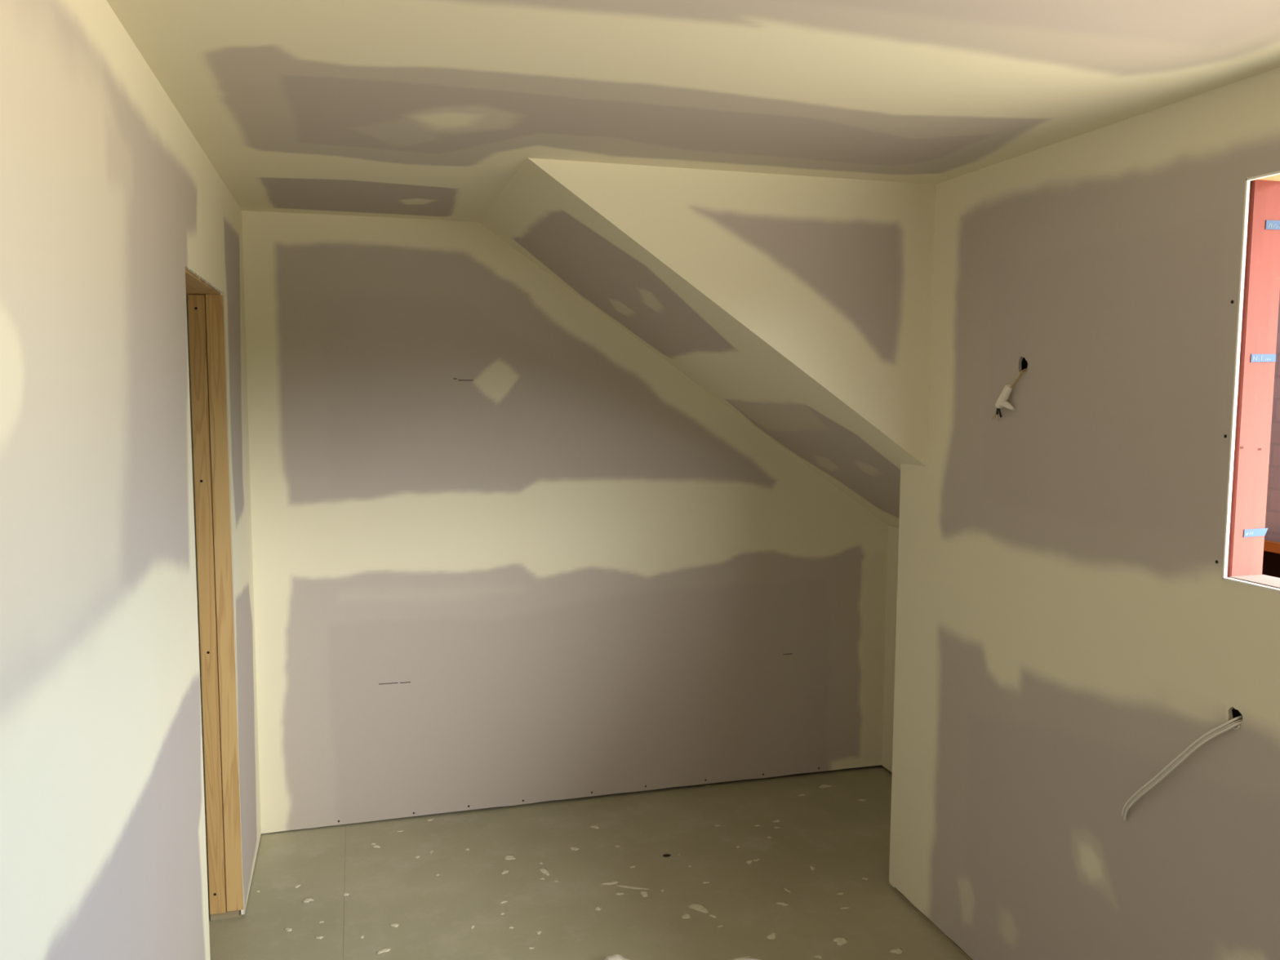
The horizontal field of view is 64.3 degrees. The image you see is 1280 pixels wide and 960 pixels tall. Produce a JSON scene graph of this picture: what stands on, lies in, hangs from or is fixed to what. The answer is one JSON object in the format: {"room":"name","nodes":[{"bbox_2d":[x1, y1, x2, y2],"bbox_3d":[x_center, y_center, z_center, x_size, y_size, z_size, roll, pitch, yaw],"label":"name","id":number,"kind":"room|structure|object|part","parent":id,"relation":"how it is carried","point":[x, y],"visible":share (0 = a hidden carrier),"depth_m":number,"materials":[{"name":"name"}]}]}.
{"room":"construction site","nodes":[
{"label":"construction site","id":0,"kind":"room"},
{"bbox_2d":[0,0,261,959],"bbox_3d":[-0.794,0.446,1.254,0.105,2.400,5.552,-1,6,-16],"label":"wall","id":1,"kind":"structure","parent":0,"point":[108,196],"depth_m":1.61,"materials":[{"name":"beige paint"}]},
{"bbox_2d":[185,267,244,920],"bbox_3d":[-1.254,0.449,2.894,0.106,2.085,0.852,-1,6,-16],"label":"door frame","id":2,"kind":"structure","parent":1,"relation":"in","point":[206,308],"depth_m":3.26,"materials":[{"name":"brown wood"}]},
{"bbox_3d":[-1.256,-0.567,2.800,0.094,0.046,0.848,-1,6,-16],"label":"head plate","id":3,"kind":"part","parent":2,"relation":"part of","materials":[{"name":"brown wood"}]},
{"bbox_3d":[-1.372,1.438,3.380,0.100,0.024,0.036,-1,6,-16],"label":"plate","id":4,"kind":"part","parent":2,"relation":"part of","materials":[{"name":"beige wood"}]},
{"bbox_2d":[186,293,207,838],"bbox_3d":[-1.876,0.257,2.793,1.150,2.480,2.082,-1,6,-16],"label":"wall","id":5,"kind":"structure","parent":0,"point":[186,293],"depth_m":3.86,"materials":[{"name":"beige paint"}]},
{"bbox_2d":[241,210,888,833],"bbox_3d":[-0.190,0.115,4.288,2.908,2.500,0.101,-1,6,-16],"label":"wall","id":6,"kind":"structure","parent":0,"point":[506,551],"depth_m":4.15,"materials":[{"name":"grey paint"}]},
{"bbox_2d":[205,764,968,959],"bbox_3d":[-0.006,1.670,1.618,4.058,0.102,5.602,-1,6,-16],"label":"floor","id":7,"kind":"structure","parent":0,"point":[795,866],"depth_m":3.60,"materials":[{"name":"grey concrete"}]},
{"bbox_2d":[604,954,629,959],"bbox_3d":[-0.072,1.457,3.040,0.125,0.059,0.114,-1,6,-16],"label":"cleaning cloth","id":8,"kind":"object","parent":7,"relation":"on","point":[615,957],"visible":1,"depth_m":3.05,"materials":[{"name":"white fabric"}]},
{"bbox_2d":[734,958,759,959],"bbox_3d":[0.328,1.482,2.990,0.259,0.022,0.259,-1,6,-16],"label":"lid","id":9,"kind":"object","parent":7,"relation":"on","point":[740,958],"visible":1,"depth_m":3.10,"materials":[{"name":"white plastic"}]},
{"bbox_2d":[106,0,1279,222],"bbox_3d":[0.559,-0.825,1.541,2.908,0.090,5.602,-1,6,-16],"label":"ceiling","id":10,"kind":"structure","parent":0,"point":[424,109],"depth_m":2.13,"materials":[{"name":"beige paint"}]},
{"bbox_2d":[478,158,926,528],"bbox_3d":[0.405,-0.351,3.744,1.837,1.266,1.182,-1,6,-16],"label":"ceiling","id":11,"kind":"structure","parent":0,"point":[535,214],"depth_m":3.58,"materials":[{"name":"beige paint"}]},
{"bbox_2d":[528,158,935,466],"bbox_3d":[0.306,-0.476,3.093,1.301,0.897,0.011,-1,6,-16],"label":"wall","id":12,"kind":"structure","parent":0,"point":[835,275],"depth_m":3.14,"materials":[{"name":"beige paint"}]},
{"bbox_2d":[881,525,898,773],"bbox_3d":[1.130,0.199,3.982,0.536,2.400,1.417,-1,6,-16],"label":"wall","id":13,"kind":"structure","parent":0,"point":[893,532],"depth_m":4.62,"materials":[{"name":"beige paint"}]},
{"bbox_2d":[888,66,1279,959],"bbox_3d":[1.759,0.442,1.417,0.559,2.400,4.485,-1,6,-16],"label":"wall","id":14,"kind":"structure","parent":0,"point":[1068,624],"depth_m":2.58,"materials":[{"name":"grey paint"}]},
{"bbox_2d":[991,368,1027,420],"bbox_3d":[1.049,-0.242,2.873,0.074,0.151,0.133,-3,6,-30],"label":"cable","id":15,"kind":"object","parent":14,"relation":"hanging from","point":[1002,402],"visible":0.94,"depth_m":2.86,"materials":[{"name":"white plastic"}]},
{"bbox_2d":[1121,715,1242,821],"bbox_3d":[1.216,0.662,2.308,0.074,0.358,0.314,-2,6,-27],"label":"cable","id":16,"kind":"object","parent":14,"relation":"hanging from","point":[1124,812],"visible":0.97,"depth_m":2.27,"materials":[{"name":"white plastic"}]},
{"bbox_2d":[1222,170,1279,592],"bbox_3d":[1.634,-0.097,0.991,0.110,0.900,2.503,-1,6,-16],"label":"window","id":17,"kind":"structure","parent":14,"relation":"in","point":[1260,267],"depth_m":2.16,"materials":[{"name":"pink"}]},
{"bbox_3d":[1.643,0.335,1.020,0.094,0.034,2.466,-1,6,-16],"label":"sill","id":18,"kind":"part","parent":17,"relation":"part of","materials":[{"name":"wood"}]},
{"bbox_2d":[1243,528,1267,537],"bbox_3d":[1.327,0.114,2.193,0.064,0.018,0.001,-1,6,-16],"label":"tape","id":19,"kind":"object","parent":17,"relation":"attached to","point":[1260,531],"visible":1,"depth_m":2.19,"materials":[{"name":"blue"}]},
{"bbox_2d":[1250,354,1275,362],"bbox_3d":[1.321,-0.258,2.156,0.066,0.018,0.001,-1,6,-16],"label":"tape","id":20,"kind":"object","parent":17,"relation":"attached to","point":[1254,357],"visible":1,"depth_m":2.15,"materials":[{"name":"blue"}]},
{"bbox_2d":[1265,220,1279,229],"bbox_3d":[1.330,-0.534,2.132,0.046,0.020,0.001,-1,6,-16],"label":"tape","id":21,"kind":"object","parent":17,"relation":"attached to","point":[1270,224],"visible":1,"depth_m":2.13,"materials":[{"name":"blue"}]},
{"bbox_2d":[1262,551,1279,577],"bbox_3d":[2.221,0.781,5.135,0.060,1.238,3.900,-1,6,-16],"label":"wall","id":22,"kind":"structure","parent":0,"point":[1271,561],"depth_m":4.02,"materials":[{"name":"black"}]},
{"bbox_2d":[1264,292,1279,542],"bbox_3d":[2.200,-0.812,4.978,0.120,1.962,3.900,-1,6,-16],"label":"wall","id":23,"kind":"structure","parent":0,"point":[1272,517],"depth_m":3.92,"materials":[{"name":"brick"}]},
{"bbox_2d":[1263,540,1279,553],"bbox_3d":[2.118,0.151,5.046,0.039,0.036,3.900,-1,6,-16],"label":"ledge","id":24,"kind":"object","parent":23,"relation":"attached to","point":[1269,546],"visible":0.02,"depth_m":3.90,"materials":[{"name":"brown wood"}]}
]}

